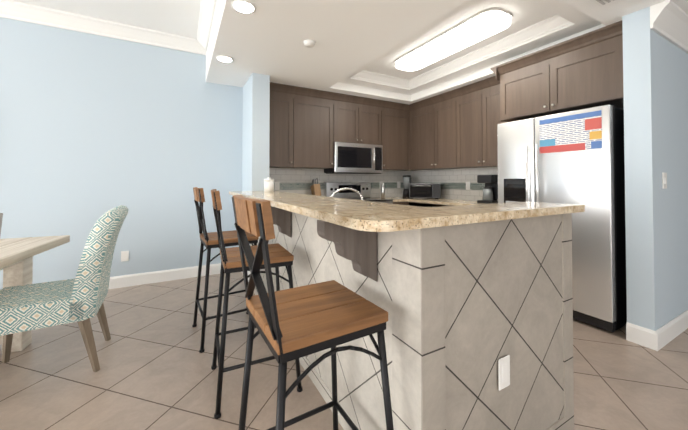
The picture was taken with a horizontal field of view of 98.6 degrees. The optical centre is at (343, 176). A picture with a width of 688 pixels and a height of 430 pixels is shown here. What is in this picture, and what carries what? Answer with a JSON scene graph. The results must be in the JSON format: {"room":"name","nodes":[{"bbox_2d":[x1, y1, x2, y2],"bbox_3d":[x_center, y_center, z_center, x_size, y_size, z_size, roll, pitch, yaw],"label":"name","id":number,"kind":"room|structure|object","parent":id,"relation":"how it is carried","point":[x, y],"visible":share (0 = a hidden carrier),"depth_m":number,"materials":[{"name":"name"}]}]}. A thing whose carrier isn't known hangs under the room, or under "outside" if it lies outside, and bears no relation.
{"room":"kitchen","nodes":[
{"label":"kitchen","id":0,"kind":"room"},
{"bbox_2d":[12,0,200,38],"bbox_3d":[-2.956,-1.847,-1.616,7.300,0.180,8.250,0,-1,-29],"label":"ceiling","id":1,"kind":"structure","parent":0,"point":[179,17],"depth_m":3.03,"materials":[{"name":"white paint"}]},
{"bbox_2d":[0,17,401,289],"bbox_3d":[-3.409,-0.316,2.908,10.900,3.100,0.150,0,-1,-29],"label":"wall","id":2,"kind":"structure","parent":0,"point":[94,129],"depth_m":3.29,"materials":[{"name":"blue paint"}]},
{"bbox_2d":[0,0,195,53],"bbox_3d":[-4.969,-1.630,1.917,7.170,0.140,0.110,1,-1,-29],"label":"crown molding","id":3,"kind":"structure","parent":2,"relation":"attached to","point":[25,12],"depth_m":3.17,"materials":[{"name":"white paint"}]},
{"bbox_2d":[121,251,128,261],"bbox_3d":[-2.459,0.899,3.321,0.070,0.115,0.006,0,-1,-29],"label":"outlet","id":4,"kind":"object","parent":2,"relation":"attached to","point":[124,255],"visible":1,"depth_m":3.32,"materials":[{"name":"white plastic"}]},
{"bbox_2d":[108,263,220,288],"bbox_3d":[-4.747,1.156,2.048,7.749,0.130,0.019,1,-1,-29],"label":"baseboard","id":5,"kind":"structure","parent":2,"relation":"attached to","point":[188,272],"depth_m":3.47,"materials":[{"name":"white wood"}]},
{"bbox_2d":[196,0,216,54],"bbox_3d":[0.192,-1.659,0.117,0.110,0.140,8.249,1,-1,-29],"label":"crown molding","id":6,"kind":"structure","parent":2,"relation":"attached to","point":[207,7],"depth_m":3.13,"materials":[{"name":"white paint"}]},
{"bbox_2d":[269,82,300,168],"bbox_3d":[-0.900,-0.652,4.010,0.449,1.068,0.349,0,-1,-29],"label":"upper cabinet","id":7,"kind":"object","parent":2,"relation":"attached to","point":[285,100],"depth_m":3.89,"materials":[{"name":"brown wood"}]},
{"bbox_2d":[301,89,336,168],"bbox_3d":[-0.494,-0.649,4.234,0.722,1.068,0.349,0,-1,-29],"label":"upper cabinet","id":8,"kind":"object","parent":2,"relation":"attached to","point":[318,107],"depth_m":4.11,"materials":[{"name":"brown wood"}]},
{"bbox_2d":[337,93,364,143],"bbox_3d":[-0.021,-0.832,4.498,0.481,0.693,0.349,0,-1,-29],"label":"upper cabinet","id":9,"kind":"object","parent":2,"relation":"attached to","point":[350,109],"depth_m":4.37,"materials":[{"name":"brown wood"}]},
{"bbox_2d":[324,142,382,173],"bbox_3d":[0.160,-0.260,4.534,0.830,0.444,0.424,0,-1,-29],"label":"over-the-range microwave","id":10,"kind":"object","parent":9,"relation":"attached to","point":[353,158],"visible":1,"depth_m":4.38,"materials":[{"name":"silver metal"}]},
{"bbox_2d":[365,98,376,144],"bbox_3d":[0.294,-0.829,4.671,0.481,0.693,0.349,0,-1,-29],"label":"upper cabinet","id":11,"kind":"object","parent":2,"relation":"attached to","point":[370,104],"depth_m":4.54,"materials":[{"name":"brown wood"}]},
{"bbox_2d":[377,99,408,172],"bbox_3d":[0.747,-0.638,4.884,0.643,1.068,0.409,0,-1,-29],"label":"upper cabinet","id":12,"kind":"object","parent":2,"relation":"attached to","point":[392,117],"depth_m":4.76,"materials":[{"name":"brown wood"}]},
{"bbox_2d":[242,73,269,190],"bbox_3d":[-1.121,0.027,3.724,0.200,2.440,0.620,0,-1,-29],"label":"wall","id":13,"kind":"structure","parent":0,"point":[255,130],"depth_m":3.48,"materials":[{"name":"blue paint"}]},
{"bbox_2d":[311,178,320,195],"bbox_3d":[-0.402,0.184,4.261,0.100,0.313,0.179,0,-1,-29],"label":"knife block","id":14,"kind":"object","parent":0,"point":[315,189],"visible":0.83,"depth_m":4.22,"materials":[{"name":"brown wood"}]},
{"bbox_2d":[0,272,687,429],"bbox_3d":[0.367,1.243,0.283,15.000,0.100,8.450,0,-1,-29],"label":"floor","id":15,"kind":"structure","parent":0,"point":[155,372],"depth_m":1.79,"materials":[{"name":"tile"}]},
{"bbox_2d":[0,213,2,235],"bbox_3d":[-2.831,0.751,2.018,0.460,0.938,0.531,0,-1,-22],"label":"wood chair","id":16,"kind":"object","parent":15,"relation":"on","point":[1,215],"visible":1,"depth_m":2.33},
{"bbox_2d":[0,235,69,352],"bbox_3d":[-2.379,0.824,1.159,1.297,0.765,1.950,0,-1,-22],"label":"dining table","id":17,"kind":"object","parent":15,"relation":"on","point":[16,259],"visible":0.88,"depth_m":2.05,"materials":[{"name":"beige wood"}]},
{"bbox_2d":[0,205,127,371],"bbox_3d":[-1.847,0.718,1.923,0.694,1.008,0.522,0,-1,-29],"label":"chair","id":18,"kind":"object","parent":15,"relation":"on","point":[80,297],"visible":1,"depth_m":1.81,"materials":[{"name":"teal fabric"}]},
{"bbox_2d":[192,187,258,352],"bbox_3d":[-0.929,0.658,2.358,0.478,1.139,0.464,1,-1,-33],"label":"stool","id":19,"kind":"object","parent":15,"relation":"on","point":[209,241],"visible":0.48,"depth_m":2.20,"materials":[{"name":"black metal"}]},
{"bbox_2d":[211,189,302,418],"bbox_3d":[-0.540,0.649,1.785,0.492,1.139,0.486,0,-1,-29],"label":"stool","id":20,"kind":"object","parent":15,"relation":"on","point":[280,255],"visible":0.65,"depth_m":1.64,"materials":[{"name":"black metal"}]},
{"bbox_2d":[232,195,393,429],"bbox_3d":[-0.112,0.637,1.027,0.487,1.139,0.479,0,-1,-29],"label":"stool","id":21,"kind":"object","parent":15,"relation":"on","point":[290,324],"visible":1,"depth_m":0.93,"materials":[{"name":"brown wood"}]},
{"bbox_2d":[325,183,392,203],"bbox_3d":[0.227,0.678,4.396,0.804,1.160,0.705,0,-1,-29],"label":"range","id":22,"kind":"object","parent":15,"relation":"on","point":[364,189],"visible":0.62,"depth_m":4.59,"materials":[{"name":"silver metal"}]},
{"bbox_2d":[393,201,404,204],"bbox_3d":[0.698,0.827,4.708,0.317,0.872,0.629,0,-1,-29],"label":"base cabinet","id":23,"kind":"object","parent":15,"relation":"on","point":[394,202],"depth_m":4.43,"materials":[{"name":"brown wood"}]},
{"bbox_2d":[229,188,584,429],"bbox_3d":[-0.060,0.659,2.346,1.253,1.134,2.798,0,-1,-29],"label":"peninsula bar","id":24,"kind":"object","parent":15,"relation":"on","point":[475,302],"visible":0.96,"depth_m":1.17,"materials":[{"name":"tile"}]},
{"bbox_2d":[264,177,273,191],"bbox_3d":[-0.782,0.089,3.088,0.104,0.150,0.104,0,-1,-29],"label":"canister","id":25,"kind":"object","parent":24,"relation":"on","point":[268,184],"visible":0.98,"depth_m":3.05,"materials":[{"name":"ceramic"}]},
{"bbox_2d":[405,201,436,206],"bbox_3d":[1.363,0.822,4.408,0.674,0.872,0.581,0,-1,-29],"label":"base cabinet","id":26,"kind":"object","parent":15,"relation":"on","point":[412,203],"depth_m":4.26,"materials":[{"name":"brown wood"}]},
{"bbox_2d":[372,197,408,200],"bbox_3d":[0.967,0.373,4.856,0.925,0.036,0.625,0,-1,-29],"label":"countertop","id":27,"kind":"structure","parent":26,"relation":"on","point":[394,198],"depth_m":4.66,"materials":[{"name":"beige stone"}]},
{"bbox_2d":[381,183,384,197],"bbox_3d":[0.630,0.235,4.790,0.072,0.235,0.072,0,-1,-29],"label":"thermos","id":28,"kind":"object","parent":27,"relation":"on","point":[382,190],"visible":0.98,"depth_m":4.76,"materials":[{"name":"silver metal"}]},
{"bbox_2d":[403,175,411,196],"bbox_3d":[1.083,0.172,5.047,0.150,0.370,0.180,0,-1,-29],"label":"blender","id":29,"kind":"object","parent":27,"relation":"on","point":[407,179],"visible":0.88,"depth_m":5.00,"materials":[{"name":"black plastic"}]},
{"bbox_2d":[409,197,484,204],"bbox_3d":[1.605,0.360,4.010,0.625,0.036,1.475,0,-1,-29],"label":"countertop","id":30,"kind":"structure","parent":26,"relation":"on","point":[450,200],"depth_m":3.99,"materials":[{"name":"beige stone"}]},
{"bbox_2d":[409,183,440,198],"bbox_3d":[1.262,0.231,4.653,0.460,0.240,0.341,0,-1,11],"label":"toaster oven","id":31,"kind":"object","parent":30,"relation":"on","point":[424,190],"visible":1,"depth_m":4.52,"materials":[{"name":"grey metal"}]},
{"bbox_2d":[477,175,497,203],"bbox_3d":[1.826,0.160,3.680,0.260,0.350,0.200,0,-1,-29],"label":"coffee maker","id":32,"kind":"object","parent":30,"relation":"on","point":[490,192],"visible":0.75,"depth_m":3.62,"materials":[{"name":"black plastic"}]},
{"bbox_2d":[433,201,452,206],"bbox_3d":[1.607,0.816,4.012,0.629,0.872,0.612,0,-1,-29],"label":"base cabinet","id":33,"kind":"object","parent":15,"relation":"on","point":[434,202],"depth_m":3.98,"materials":[{"name":"brown wood"}]},
{"bbox_2d":[497,105,626,331],"bbox_3d":[2.123,0.343,2.842,0.786,1.780,0.930,0,-1,-29],"label":"refrigerator","id":34,"kind":"object","parent":15,"relation":"on","point":[574,157],"visible":0.52,"depth_m":2.42,"materials":[{"name":"silver metal"}]},
{"bbox_2d":[409,95,436,168],"bbox_3d":[1.362,-0.641,4.722,0.394,1.068,0.631,0,-1,-29],"label":"upper cabinet","id":35,"kind":"object","parent":0,"relation":"attached to","point":[423,113],"depth_m":4.63,"materials":[{"name":"brown wood"}]},
{"bbox_2d":[437,93,452,168],"bbox_3d":[1.601,-0.647,4.335,0.349,1.068,0.522,0,-1,-29],"label":"upper cabinet","id":36,"kind":"object","parent":0,"relation":"attached to","point":[447,141],"depth_m":4.27,"materials":[{"name":"brown wood"}]},
{"bbox_2d":[206,0,687,103],"bbox_3d":[3.611,-1.550,2.002,7.700,0.660,8.250,0,-1,-29],"label":"ceiling","id":37,"kind":"structure","parent":0,"point":[350,38],"depth_m":2.68,"materials":[{"name":"white paint"}]},
{"bbox_2d":[216,55,233,62],"bbox_3d":[-1.222,-1.197,3.037,0.170,0.012,0.170,0,-1,-29],"label":"recessed light","id":38,"kind":"object","parent":37,"relation":"in","point":[225,59],"visible":1,"depth_m":3.02,"materials":[{"name":"white"}]},
{"bbox_2d":[231,0,255,13],"bbox_3d":[-0.720,-1.212,2.126,0.170,0.012,0.170,0,-1,-29],"label":"recessed light","id":39,"kind":"object","parent":37,"relation":"in","point":[243,6],"visible":1,"depth_m":2.11,"materials":[{"name":"white"}]},
{"bbox_2d":[303,39,314,47],"bbox_3d":[-0.312,-1.194,2.671,0.110,0.030,0.110,0,-1,-29],"label":"smoke detector","id":40,"kind":"object","parent":37,"relation":"attached to","point":[309,43],"visible":1,"depth_m":2.64,"materials":[{"name":"white plastic"}]},
{"bbox_2d":[352,70,366,77],"bbox_3d":[0.613,-1.373,2.996,0.070,0.100,2.108,1,-1,-29],"label":"crown molding","id":41,"kind":"structure","parent":37,"relation":"attached to","point":[363,71],"depth_m":3.93,"materials":[{"name":"white paint"}]},
{"bbox_2d":[357,71,408,87],"bbox_3d":[0.537,-1.356,4.117,0.840,0.100,0.070,1,-1,-29],"label":"crown molding","id":42,"kind":"structure","parent":37,"relation":"attached to","point":[370,76],"depth_m":4.13,"materials":[{"name":"white wood"}]},
{"bbox_2d":[394,8,512,70],"bbox_3d":[1.069,-1.388,3.162,0.370,0.065,1.380,0,-1,-29],"label":"ceiling light fixture","id":43,"kind":"object","parent":37,"relation":"attached to","point":[479,26],"visible":0.98,"depth_m":2.94,"materials":[{"name":"white plastic"}]},
{"bbox_2d":[407,19,571,88],"bbox_3d":[1.452,-1.366,3.458,0.070,0.100,2.108,1,-1,-29],"label":"crown molding","id":44,"kind":"structure","parent":37,"relation":"attached to","point":[548,25],"depth_m":3.19,"materials":[{"name":"white wood"}]},
{"bbox_2d":[547,14,567,24],"bbox_3d":[1.521,-1.384,2.333,0.840,0.100,0.070,1,-1,-29],"label":"crown molding","id":45,"kind":"structure","parent":37,"relation":"attached to","point":[556,18],"depth_m":2.63,"materials":[{"name":"white wood"}]},
{"bbox_2d":[590,0,614,5],"bbox_3d":[1.774,-1.213,1.952,0.240,0.016,0.225,0,-1,-29],"label":"ceiling vent","id":46,"kind":"object","parent":37,"relation":"in","point":[600,2],"visible":1,"depth_m":2.05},
{"bbox_2d":[449,82,476,168],"bbox_3d":[1.795,-0.653,3.984,0.349,1.068,0.522,0,-1,-29],"label":"upper cabinet","id":47,"kind":"object","parent":0,"relation":"attached to","point":[463,101],"depth_m":3.97,"materials":[{"name":"brown wood"}]},
{"bbox_2d":[477,77,500,168],"bbox_3d":[1.975,-0.658,3.657,0.349,1.068,0.471,0,-1,-29],"label":"upper cabinet","id":48,"kind":"object","parent":0,"relation":"attached to","point":[487,157],"depth_m":3.67,"materials":[{"name":"brown wood"}]},
{"bbox_2d":[497,50,544,123],"bbox_3d":[2.108,-0.904,3.141,0.619,0.593,0.566,0,-1,-29],"label":"upper cabinet","id":49,"kind":"object","parent":0,"relation":"attached to","point":[519,81],"depth_m":3.05,"materials":[{"name":"brown wood"}]},
{"bbox_2d":[622,6,687,330],"bbox_3d":[4.360,0.022,3.384,5.030,2.440,0.150,0,-1,-29],"label":"wall","id":50,"kind":"structure","parent":0,"point":[655,78],"depth_m":2.20,"materials":[{"name":"blue paint"}]},
{"bbox_2d":[541,21,623,115],"bbox_3d":[2.332,-0.910,2.735,0.619,0.593,0.606,0,-1,-29],"label":"upper cabinet","id":51,"kind":"object","parent":50,"relation":"attached to","point":[585,71],"depth_m":2.56,"materials":[{"name":"brown wood"}]},
{"bbox_2d":[662,172,666,188],"bbox_3d":[2.394,0.033,2.206,0.080,0.120,0.010,0,-1,-29],"label":"switch plate","id":52,"kind":"object","parent":50,"relation":"attached to","point":[664,180],"visible":0.96,"depth_m":2.20,"materials":[{"name":"white plastic"}]},
{"bbox_2d":[650,0,687,52],"bbox_3d":[4.407,-1.119,3.285,5.000,0.160,0.100,0,-1,-29],"label":"crown molding","id":53,"kind":"structure","parent":50,"relation":"attached to","point":[668,20],"depth_m":2.18,"materials":[{"name":"white paint"}]},
{"bbox_2d":[652,309,687,350],"bbox_3d":[4.373,1.175,3.278,5.001,0.130,0.015,1,-1,-29],"label":"baseboard","id":54,"kind":"structure","parent":50,"relation":"attached to","point":[663,335],"depth_m":2.19,"materials":[{"name":"white wood"}]}
]}

